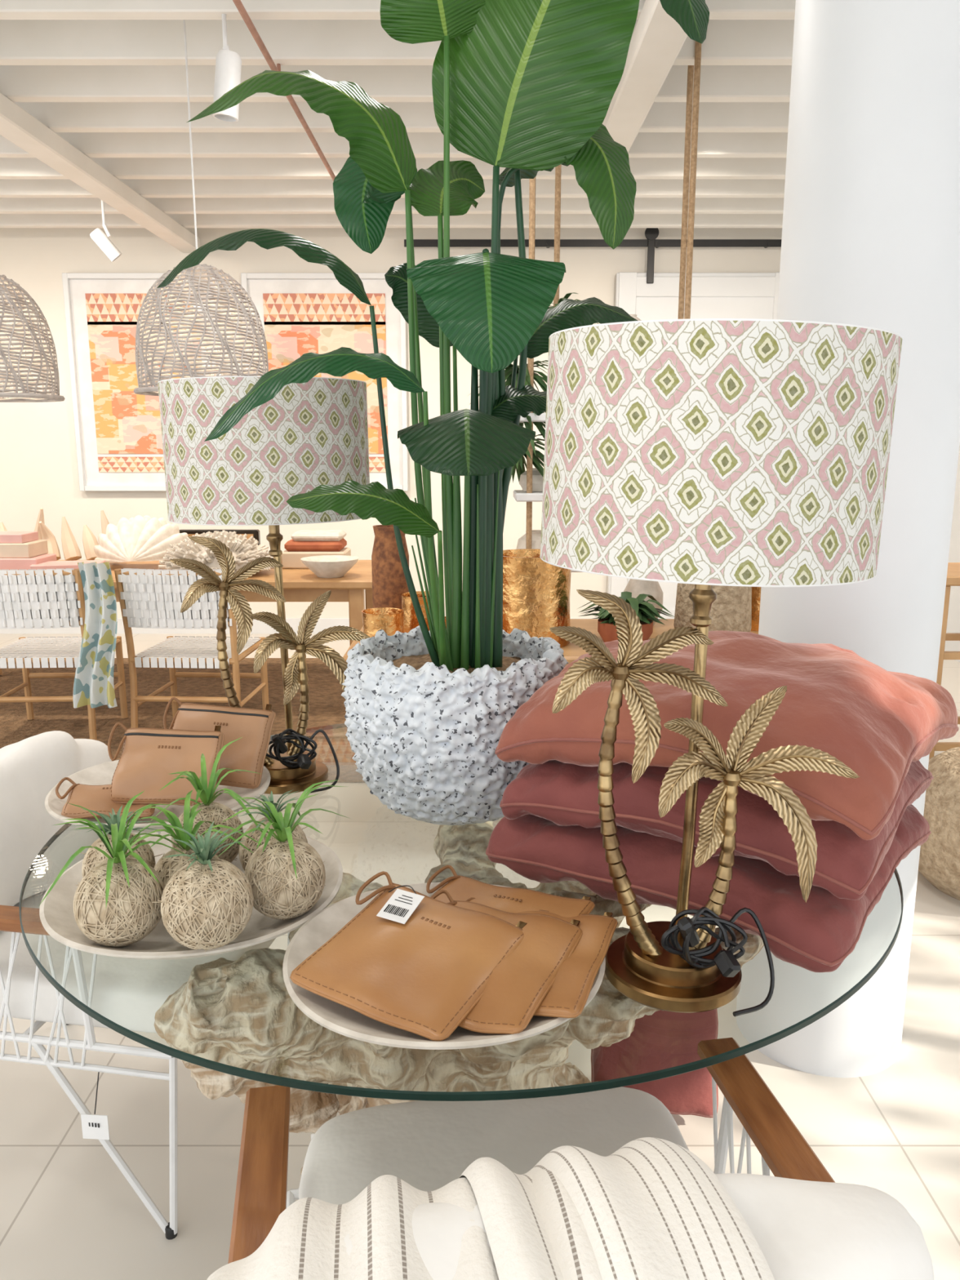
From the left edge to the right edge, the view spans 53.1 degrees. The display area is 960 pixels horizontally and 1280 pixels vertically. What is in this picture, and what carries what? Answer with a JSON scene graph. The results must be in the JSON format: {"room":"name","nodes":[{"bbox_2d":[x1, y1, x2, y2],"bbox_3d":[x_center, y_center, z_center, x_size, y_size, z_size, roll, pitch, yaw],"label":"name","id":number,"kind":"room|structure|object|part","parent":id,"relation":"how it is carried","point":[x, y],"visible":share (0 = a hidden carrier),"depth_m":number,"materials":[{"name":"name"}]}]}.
{"room":"shop","nodes":[
{"label":"shop","id":0,"kind":"room"},
{"bbox_2d":[0,227,782,617],"bbox_3d":[-0.950,-1.584,7.383,8.500,3.100,0.100,0,12,0],"label":"wall","id":1,"kind":"structure","parent":0,"point":[38,463],"depth_m":7.14,"materials":[{"name":"paint"}]},
{"bbox_2d":[62,272,222,491],"bbox_3d":[-2.495,-1.917,7.213,1.130,1.580,0.050,0,12,0],"label":"framed picture","id":2,"kind":"object","parent":1,"relation":"attached to","point":[118,439],"visible":0.58,"depth_m":7.22,"materials":[{"name":"white paint"}]},
{"bbox_2d":[0,617,591,633],"bbox_3d":[-0.950,-0.111,7.619,8.500,0.120,0.024,0,12,0],"label":"baseboard","id":3,"kind":"structure","parent":1,"relation":"attached to","point":[259,627],"depth_m":7.61,"materials":[{"name":"white paint"}]},
{"bbox_2d":[240,272,408,491],"bbox_3d":[-1.150,-1.917,7.213,1.200,1.580,0.050,0,12,0],"label":"framed picture","id":4,"kind":"object","parent":1,"relation":"attached to","point":[300,313],"visible":0.41,"depth_m":7.13,"materials":[{"name":"white paint"}]},
{"bbox_2d":[404,227,781,618],"bbox_3d":[1.100,-1.529,7.278,3.300,2.995,0.127,0,12,0],"label":"door","id":5,"kind":"structure","parent":1,"relation":"in","point":[750,295],"depth_m":7.03,"materials":[{"name":"white paint"}]},
{"bbox_3d":[1.100,-2.803,7.019,3.300,0.395,0.127,0,12,0],"label":"barn door rail","id":6,"kind":"part","parent":5,"relation":"part of","materials":[{"name":"black metal"}]},
{"bbox_2d":[0,0,795,227],"bbox_3d":[-0.950,-2.064,2.346,8.500,0.150,8.895,0,12,0],"label":"ceiling","id":7,"kind":"structure","parent":0,"point":[108,77],"depth_m":4.58,"materials":[{"name":"white wood"}]},
{"bbox_2d":[0,275,65,402],"bbox_3d":[-1.970,-1.683,3.740,0.542,1.452,0.542,3,12,13],"label":"pendant lamp","id":8,"kind":"object","parent":7,"relation":"hanging from","point":[13,302],"visible":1,"depth_m":3.76,"materials":[{"name":"beige wicker"}]},
{"bbox_2d":[89,200,121,262],"bbox_3d":[-2.197,-2.512,5.612,0.170,0.573,0.077,-5,12,-23],"label":"track spotlight","id":9,"kind":"object","parent":7,"relation":"hanging from","point":[108,248],"visible":0.91,"depth_m":5.62,"materials":[{"name":"white metal"}]},
{"bbox_2d":[133,19,268,395],"bbox_3d":[-1.110,-1.692,3.738,0.542,1.432,0.542,-3,12,-13],"label":"pendant lamp","id":10,"kind":"object","parent":7,"relation":"hanging from","point":[199,285],"visible":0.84,"depth_m":3.66,"materials":[{"name":"beige wicker"}]},
{"bbox_3d":[-1.110,-1.890,3.697,0.060,1.029,0.060,0,12,0],"label":"cord and socket","id":11,"kind":"part","parent":10,"relation":"part of","materials":[{"name":"white metal"}]},
{"bbox_3d":[-1.110,-1.346,3.808,0.064,0.080,0.064,0,12,0],"label":"bulb","id":12,"kind":"part","parent":10,"relation":"part of","materials":[{"name":"white glass"}]},
{"bbox_2d":[212,13,241,122],"bbox_3d":[-0.901,-2.104,3.399,0.112,0.489,0.090,0,12,0],"label":"track spotlight","id":13,"kind":"object","parent":7,"relation":"hanging from","point":[228,62],"visible":0.88,"depth_m":3.39,"materials":[{"name":"white metal"}]},
{"bbox_2d":[232,0,335,181],"bbox_3d":[-0.800,-2.302,3.920,0.024,0.112,3.800,0,12,0],"label":"conduit","id":14,"kind":"object","parent":7,"relation":"attached to","point":[238,4],"depth_m":3.71,"materials":[{"name":"brown metal"}]},
{"bbox_2d":[0,0,687,253],"bbox_3d":[-0.735,-1.950,2.410,2.910,0.100,9.500,0,12,0],"label":"ceiling beams","id":15,"kind":"structure","parent":7,"relation":"attached to","point":[657,39],"depth_m":4.32,"materials":[{"name":"white wood"}]},
{"bbox_2d":[477,40,701,572],"bbox_3d":[0.425,-1.371,4.009,1.010,2.168,0.466,0,12,0],"label":"shelf","id":16,"kind":"object","parent":7,"relation":"hanging from","point":[531,481],"visible":0.15,"depth_m":4.03,"materials":[{"name":"brown wood"}]},
{"bbox_2d":[0,633,959,1279],"bbox_3d":[-0.950,0.941,2.998,8.900,0.100,9.900,0,12,0],"label":"floor","id":17,"kind":"structure","parent":0,"point":[68,1211],"depth_m":2.12,"materials":[{"name":"tile"}]},
{"bbox_2d":[0,730,289,1239],"bbox_3d":[-0.826,0.654,2.085,0.754,0.827,0.719,2,12,10],"label":"armchair","id":18,"kind":"object","parent":17,"relation":"on","point":[129,993],"visible":0.48,"depth_m":1.81,"materials":[{"name":"white plastic"}]},
{"bbox_2d":[0,730,111,906],"bbox_3d":[-1.032,0.412,2.073,0.228,0.348,0.719,2,12,10],"label":"cushion","id":19,"kind":"object","parent":18,"relation":"on","point":[31,766],"depth_m":2.07,"materials":[{"name":"white fabric"}]},
{"bbox_2d":[0,858,275,1032],"bbox_3d":[-0.765,0.627,2.062,0.628,0.106,0.557,2,12,10],"label":"seat cushion","id":20,"kind":"object","parent":18,"relation":"on","point":[129,993],"depth_m":1.80,"materials":[{"name":"white fabric"}]},
{"bbox_3d":[-0.842,0.714,2.092,0.700,0.708,0.629,2,12,10],"label":"white metal frame","id":21,"kind":"part","parent":18,"relation":"part of","materials":[{"name":"white metal"}]},
{"bbox_2d":[0,657,364,782],"bbox_3d":[-2.200,0.379,5.486,3.900,0.010,2.500,0,12,0],"label":"jute rug","id":22,"kind":"object","parent":17,"relation":"on","point":[326,705],"visible":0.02,"depth_m":5.50,"materials":[{"name":"brown wicker"}]},
{"bbox_2d":[0,568,128,740],"bbox_3d":[-2.168,0.049,4.847,0.564,0.886,0.616,-1,12,-3],"label":"chair","id":23,"kind":"object","parent":22,"relation":"on","point":[30,598],"visible":0.89,"depth_m":4.56,"materials":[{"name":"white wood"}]},
{"bbox_2d":[72,561,117,708],"bbox_3d":[-1.810,-0.022,4.521,0.249,0.680,0.110,0,12,0],"label":"throw blanket","id":24,"kind":"object","parent":23,"relation":"hanging from","point":[93,685],"visible":1,"depth_m":4.51,"materials":[{"name":"multicoloured fabric"}]},
{"bbox_2d":[0,560,373,675],"bbox_3d":[-1.900,-0.053,5.724,2.700,0.740,0.950,0,12,0],"label":"dining table","id":25,"kind":"object","parent":22,"relation":"on","point":[299,584],"visible":0.32,"depth_m":5.28,"materials":[{"name":"brown wood"}]},
{"bbox_2d":[0,531,105,569],"bbox_3d":[-2.452,-0.482,5.391,0.695,0.230,0.323,0,12,0],"label":"box stack","id":26,"kind":"object","parent":25,"relation":"on","point":[18,549],"visible":0.69,"depth_m":5.31,"materials":[{"name":"pink"}]},
{"bbox_2d":[0,507,109,560],"bbox_3d":[-2.612,-0.638,5.852,0.877,0.334,0.120,0,12,0],"label":"driftwood sculpture","id":27,"kind":"object","parent":25,"relation":"on","point":[71,551],"visible":0.6,"depth_m":5.84,"materials":[{"name":"beige wood"}]},
{"bbox_2d":[93,515,188,562],"bbox_3d":[-2.000,-0.590,5.640,0.562,0.277,0.324,0,12,0],"label":"shell","id":28,"kind":"object","parent":25,"relation":"on","point":[139,538],"visible":0.95,"depth_m":5.58,"materials":[{"name":"white"}]},
{"bbox_2d":[158,529,274,572],"bbox_3d":[-1.481,-0.495,5.428,0.666,0.242,0.649,0,12,0],"label":"coral","id":29,"kind":"object","parent":25,"relation":"on","point":[244,551],"visible":0.6,"depth_m":5.30},
{"bbox_2d":[179,528,260,545],"bbox_3d":[-1.620,-0.586,5.978,0.500,0.200,0.070,0,12,0],"label":"photo frame","id":30,"kind":"object","parent":25,"relation":"on","point":[255,533],"visible":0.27,"depth_m":5.94,"materials":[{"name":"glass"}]},
{"bbox_2d":[280,529,351,568],"bbox_3d":[-0.980,-0.546,5.757,0.380,0.210,0.260,0,12,0],"label":"linens","id":31,"kind":"object","parent":25,"relation":"on","point":[304,543],"visible":0.88,"depth_m":5.64,"materials":[{"name":"fabric"}]},
{"bbox_2d":[300,555,359,577],"bbox_3d":[-0.830,-0.402,5.327,0.320,0.100,0.320,0,12,0],"label":"ceramic bowl","id":32,"kind":"object","parent":25,"relation":"on","point":[322,566],"visible":1,"depth_m":5.25,"materials":[{"name":"white ceramic"}]},
{"bbox_2d":[114,568,268,728],"bbox_3d":[-1.422,0.049,4.847,0.564,0.886,0.616,1,12,3],"label":"chair","id":33,"kind":"object","parent":22,"relation":"on","point":[148,598],"visible":0.73,"depth_m":4.59,"materials":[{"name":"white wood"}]},
{"bbox_2d":[18,723,903,1174],"bbox_3d":[-0.030,0.726,1.923,1.550,0.749,1.550,-7,13,-30],"label":"glass dining table","id":34,"kind":"object","parent":17,"relation":"on","point":[237,1028],"visible":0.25,"depth_m":1.54,"materials":[{"name":"clear glass"}]},
{"bbox_2d":[44,760,270,832],"bbox_3d":[-0.635,0.314,1.921,0.426,0.057,0.426,0,12,0],"label":"ceramic plate","id":35,"kind":"object","parent":34,"relation":"on","point":[102,774],"visible":0.2,"depth_m":1.91,"materials":[{"name":"white ceramic"}]},
{"bbox_2d":[55,777,155,818],"bbox_3d":[-0.717,0.302,1.845,0.188,0.052,0.135,-2,12,-12],"label":"pouch","id":36,"kind":"object","parent":35,"relation":"on","point":[97,798],"visible":0.57,"depth_m":1.82,"materials":[{"name":"brown leather"}]},
{"bbox_2d":[107,722,224,805],"bbox_3d":[-0.611,0.238,1.851,0.227,0.139,0.108,1,12,6],"label":"pouch","id":37,"kind":"object","parent":35,"relation":"on","point":[148,755],"visible":0.8,"depth_m":1.84,"materials":[{"name":"brown leather"}]},
{"bbox_2d":[163,697,275,788],"bbox_3d":[-0.546,0.209,1.968,0.246,0.156,0.107,3,12,16],"label":"pouch","id":38,"kind":"object","parent":35,"relation":"on","point":[248,753],"visible":0.74,"depth_m":1.95,"materials":[{"name":"brown leather"}]},
{"bbox_2d":[39,827,342,959],"bbox_3d":[-0.437,0.400,1.492,0.446,0.061,0.446,0,12,0],"label":"ceramic plate","id":39,"kind":"object","parent":34,"relation":"on","point":[56,914],"visible":0.35,"depth_m":1.39,"materials":[{"name":"white ceramic"}]},
{"bbox_2d":[72,804,162,885],"bbox_3d":[-0.567,0.328,1.494,0.126,0.154,0.140,-8,14,-35],"label":"moss ball","id":40,"kind":"object","parent":39,"relation":"on","point":[93,856],"visible":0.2,"depth_m":1.47,"materials":[{"name":"fabric"}]},
{"bbox_2d":[72,804,156,836],"bbox_3d":[-0.562,0.278,1.482,0.114,0.052,0.144,-10,15,-42],"label":"air plant","id":41,"kind":"object","parent":40,"relation":"on","point":[115,819],"depth_m":1.48,"materials":[{"name":"green plant"}]},
{"bbox_2d":[38,791,204,946],"bbox_3d":[-0.481,0.318,1.323,0.203,0.220,0.265,0,12,0],"label":"air plant","id":42,"kind":"object","parent":39,"relation":"on","point":[113,906],"visible":0.96,"depth_m":1.30,"materials":[{"name":"plant"}]},
{"bbox_2d":[127,790,262,887],"bbox_3d":[-0.441,0.341,1.433,0.237,0.178,0.248,-6,13,-27],"label":"air plant","id":43,"kind":"object","parent":39,"relation":"on","point":[174,864],"visible":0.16,"depth_m":1.44,"materials":[{"name":"plant"}]},
{"bbox_2d":[152,821,253,951],"bbox_3d":[-0.368,0.334,1.303,0.124,0.170,0.138,3,12,15],"label":"moss ball","id":44,"kind":"object","parent":39,"relation":"on","point":[206,904],"visible":1,"depth_m":1.27,"materials":[{"name":"fabric"}]},
{"bbox_2d":[164,821,245,871],"bbox_3d":[-0.375,0.277,1.293,0.098,0.055,0.141,2,12,11],"label":"air plant","id":45,"kind":"object","parent":44,"relation":"on","point":[204,850],"depth_m":1.29,"materials":[{"name":"green plant"}]},
{"bbox_2d":[144,736,266,862],"bbox_3d":[-0.427,0.279,1.603,0.230,0.208,0.222,1,12,5],"label":"air plant","id":46,"kind":"object","parent":39,"relation":"on","point":[211,811],"visible":0.41,"depth_m":1.57,"materials":[{"name":"plant"}]},
{"bbox_2d":[236,790,307,871],"bbox_3d":[-0.331,0.314,1.542,0.115,0.160,0.151,-3,12,-16],"label":"moss ball","id":47,"kind":"object","parent":39,"relation":"on","point":[245,855],"visible":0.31,"depth_m":1.52,"materials":[{"name":"fabric"}]},
{"bbox_2d":[236,790,298,835],"bbox_3d":[-0.338,0.265,1.525,0.108,0.057,0.152,0,12,0],"label":"air plant","id":48,"kind":"object","parent":47,"relation":"on","point":[264,820],"depth_m":1.53,"materials":[{"name":"green plant"}]},
{"bbox_2d":[216,779,348,919],"bbox_3d":[-0.274,0.305,1.418,0.145,0.196,0.281,3,12,15],"label":"air plant","id":49,"kind":"object","parent":39,"relation":"on","point":[286,875],"visible":0.97,"depth_m":1.37,"materials":[{"name":"wicker"}]},
{"bbox_2d":[157,376,370,794],"bbox_3d":[-0.432,-0.106,2.019,0.411,0.843,0.409,-2,12,-11],"label":"table lamp","id":50,"kind":"object","parent":34,"relation":"on","point":[313,433],"visible":0.88,"depth_m":1.82,"materials":[{"name":"gold metal"}]},
{"bbox_3d":[-0.426,-0.119,2.022,0.036,0.776,0.046,-2,12,-5],"label":"stem and collar","id":51,"kind":"part","parent":50,"relation":"part of","materials":[{"name":"gold metal"}]},
{"bbox_2d":[156,0,709,825],"bbox_3d":[-0.088,-0.508,1.765,0.876,1.730,0.532,-8,14,-34],"label":"banana plant","id":52,"kind":"object","parent":34,"relation":"on","point":[525,87],"visible":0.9,"depth_m":1.71,"materials":[{"name":"green plant"}]},
{"bbox_3d":[-0.046,0.165,1.942,0.462,0.340,0.461,0,12,0],"label":"coral textured pot","id":53,"kind":"part","parent":52,"relation":"part of","materials":[{"name":"white ceramic"}]},
{"bbox_2d":[282,882,605,1049],"bbox_3d":[-0.047,0.441,1.297,0.428,0.057,0.428,0,12,0],"label":"ceramic plate","id":54,"kind":"object","parent":34,"relation":"on","point":[338,1018],"visible":0.17,"depth_m":1.17,"materials":[{"name":"white ceramic"}]},
{"bbox_2d":[289,871,527,1040],"bbox_3d":[-0.092,0.397,1.248,0.249,0.069,0.242,6,13,28],"label":"pouch","id":55,"kind":"object","parent":54,"relation":"on","point":[411,961],"visible":1,"depth_m":1.22,"materials":[{"name":"brown leather"}]},
{"bbox_2d":[431,889,582,1034],"bbox_3d":[-0.005,0.414,1.256,0.227,0.050,0.250,5,13,23],"label":"pouch","id":56,"kind":"object","parent":54,"relation":"on","point":[514,990],"visible":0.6,"depth_m":1.20,"materials":[{"name":"brown leather"}]},
{"bbox_2d":[426,865,595,917],"bbox_3d":[0.013,0.403,1.380,0.261,0.043,0.215,6,13,26],"label":"pouch","id":57,"kind":"object","parent":54,"relation":"on","point":[510,900],"visible":0.38,"depth_m":1.42,"materials":[{"name":"brown leather"}]},
{"bbox_2d":[465,897,617,1017],"bbox_3d":[0.049,0.420,1.284,0.232,0.045,0.251,4,12,19],"label":"pouch","id":58,"kind":"object","parent":54,"relation":"on","point":[568,995],"visible":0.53,"depth_m":1.22,"materials":[{"name":"brown leather"}]},
{"bbox_2d":[485,804,931,972],"bbox_3d":[0.408,0.318,1.674,0.608,0.146,0.579,8,14,36],"label":"velvet pillow","id":59,"kind":"object","parent":34,"relation":"on","point":[817,935],"visible":0.48,"depth_m":1.44,"materials":[{"name":"pink fabric"}]},
{"bbox_2d":[499,760,933,900],"bbox_3d":[0.422,0.216,1.661,0.599,0.153,0.577,8,14,33],"label":"velvet pillow","id":60,"kind":"object","parent":59,"relation":"on","point":[559,793],"visible":0.47,"depth_m":1.44,"materials":[{"name":"pink fabric"}]},
{"bbox_2d":[494,630,959,839],"bbox_3d":[0.436,0.099,1.637,0.620,0.193,0.596,8,14,35],"label":"velvet pillow","id":61,"kind":"object","parent":60,"relation":"on","point":[876,721],"visible":0.74,"depth_m":1.44,"materials":[{"name":"fabric"}]},
{"bbox_2d":[539,318,902,1017],"bbox_3d":[0.284,0.049,1.242,0.416,0.847,0.409,0,12,-2],"label":"table lamp","id":62,"kind":"object","parent":34,"relation":"on","point":[704,453],"visible":1,"depth_m":1.04,"materials":[{"name":"fabric"}]},
{"bbox_3d":[0.280,0.038,1.244,0.036,0.776,0.046,2,11,0],"label":"stem and collar","id":63,"kind":"part","parent":62,"relation":"part of","materials":[{"name":"gold metal"}]},
{"bbox_2d":[342,618,758,666],"bbox_3d":[0.420,0.351,3.766,1.800,0.750,0.750,0,12,0],"label":"display table","id":64,"kind":"object","parent":17,"relation":"on","point":[572,652],"visible":0.02,"depth_m":3.78,"materials":[{"name":"brown wood"}]},
{"bbox_2d":[361,607,404,637],"bbox_3d":[-0.350,-0.041,3.482,0.154,0.130,0.154,0,12,0],"label":"candle holder","id":65,"kind":"object","parent":64,"relation":"on","point":[390,620],"visible":0.53,"depth_m":3.42,"materials":[{"name":"gold metal"}]},
{"bbox_2d":[371,524,408,608],"bbox_3d":[-0.360,-0.259,3.876,0.150,0.400,0.150,0,12,0],"label":"woven vase","id":66,"kind":"object","parent":64,"relation":"on","point":[388,580],"visible":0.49,"depth_m":3.81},
{"bbox_2d":[400,591,429,632],"bbox_3d":[-0.220,-0.096,3.675,0.165,0.160,0.165,0,12,0],"label":"candle holder","id":67,"kind":"object","parent":64,"relation":"on","point":[410,620],"visible":0.34,"depth_m":3.61,"materials":[{"name":"gold metal"}]},
{"bbox_2d":[502,548,571,647],"bbox_3d":[0.190,-0.155,3.540,0.299,0.330,0.299,0,12,0],"label":"vase","id":68,"kind":"object","parent":64,"relation":"on","point":[536,592],"visible":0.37,"depth_m":3.42,"materials":[{"name":"gold metal"}]},
{"bbox_2d":[577,591,676,642],"bbox_3d":[0.528,-0.076,3.508,0.349,0.189,0.367,0,12,0],"label":"potted fern","id":69,"kind":"object","parent":64,"relation":"on","point":[646,612],"visible":0.44,"depth_m":3.44,"materials":[{"name":"green plant"}]},
{"bbox_2d":[623,578,663,625],"bbox_3d":[0.660,-0.171,3.894,0.160,0.220,0.160,0,12,0],"label":"ceramic jar","id":70,"kind":"object","parent":64,"relation":"on","point":[637,587],"visible":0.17,"depth_m":3.83,"materials":[{"name":"white ceramic"}]},
{"bbox_2d":[673,582,751,631],"bbox_3d":[0.860,-0.140,3.543,0.280,0.300,0.280,0,12,0],"label":"stone vase","id":71,"kind":"object","parent":64,"relation":"on","point":[731,610],"visible":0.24,"depth_m":3.43,"materials":[{"name":"stone"}]},
{"bbox_2d":[751,586,760,631],"bbox_3d":[1.120,-0.200,3.837,0.206,0.300,0.206,0,12,0],"label":"vase","id":72,"kind":"object","parent":64,"relation":"on","point":[756,591],"visible":0.06,"depth_m":3.76,"materials":[{"name":"gold metal"}]},
{"bbox_2d":[227,1037,933,1279],"bbox_3d":[0.057,0.862,1.146,0.719,0.794,0.754,-2,12,-9],"label":"armchair","id":73,"kind":"object","parent":17,"relation":"on","point":[806,1224],"visible":0.62,"depth_m":1.22,"materials":[{"name":"white plastic"}]},
{"bbox_2d":[206,1137,774,1279],"bbox_3d":[0.000,0.709,0.876,0.545,0.434,0.359,-2,12,-9],"label":"striped throw blanket","id":74,"kind":"object","parent":73,"relation":"on","point":[651,1208],"visible":0.94,"depth_m":0.84,"materials":[{"name":"white fabric"}]},
{"bbox_2d":[206,1168,602,1279],"bbox_3d":[-0.033,0.717,0.877,0.462,0.419,0.324,-2,12,-9],"label":"drape","id":75,"kind":"object","parent":74,"relation":"hanging from","point":[540,1224],"depth_m":0.84,"materials":[{"name":"white fabric"}]},
{"bbox_2d":[459,1137,774,1279],"bbox_3d":[0.121,0.676,0.897,0.244,0.377,0.358,-4,12,-18],"label":"drape","id":76,"kind":"object","parent":74,"relation":"hanging from","point":[651,1208],"depth_m":0.85,"materials":[{"name":"white fabric"}]},
{"bbox_2d":[298,1086,688,1204],"bbox_3d":[0.052,0.802,1.198,0.557,0.106,0.628,-2,12,-9],"label":"seat cushion","id":77,"kind":"object","parent":73,"relation":"on","point":[428,1145],"depth_m":1.38,"materials":[{"name":"white fabric"}]},
{"bbox_3d":[0.067,0.907,1.142,0.629,0.708,0.700,-2,12,-9],"label":"white metal frame","id":78,"kind":"part","parent":73,"relation":"part of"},
{"bbox_2d":[343,1173,933,1279],"bbox_3d":[0.091,0.684,0.900,0.719,0.348,0.228,-2,12,-9],"label":"cushion","id":79,"kind":"object","parent":73,"relation":"on","point":[802,1229],"depth_m":0.87,"materials":[{"name":"white fabric"}]},
{"bbox_2d":[591,1008,718,1117],"bbox_3d":[0.390,0.893,2.150,0.280,0.273,0.183,1,12,7],"label":"floor cushion","id":80,"kind":"object","parent":17,"relation":"on","point":[660,1040],"visible":0.32,"depth_m":2.10,"materials":[{"name":"red fabric"}]},
{"bbox_2d":[736,0,959,1077],"bbox_3d":[0.865,-0.522,2.164,0.400,3.100,0.400,0,12,0],"label":"round column","id":81,"kind":"structure","parent":17,"relation":"on","point":[871,225],"depth_m":1.98,"materials":[{"name":"white paint"}]},
{"bbox_2d":[918,746,959,900],"bbox_3d":[1.760,0.612,3.237,0.640,0.450,0.640,0,12,0],"label":"pouf","id":82,"kind":"object","parent":17,"relation":"on","point":[940,855],"visible":0.63,"depth_m":3.12,"materials":[{"name":"beige wicker"}]},
{"bbox_2d":[928,562,959,758],"bbox_3d":[2.120,0.152,4.266,0.480,0.940,0.480,0,12,0],"label":"wooden stool","id":83,"kind":"object","parent":17,"relation":"on","point":[953,568],"visible":0.03,"depth_m":4.03,"materials":[{"name":"brown wood"}]},
{"bbox_2d":[944,445,959,662],"bbox_3d":[3.360,-0.627,2.679,0.120,3.100,9.500,0,12,0],"label":"wall","id":84,"kind":"structure","parent":0,"point":[953,615],"depth_m":6.67,"materials":[{"name":"white paint"}]}
]}

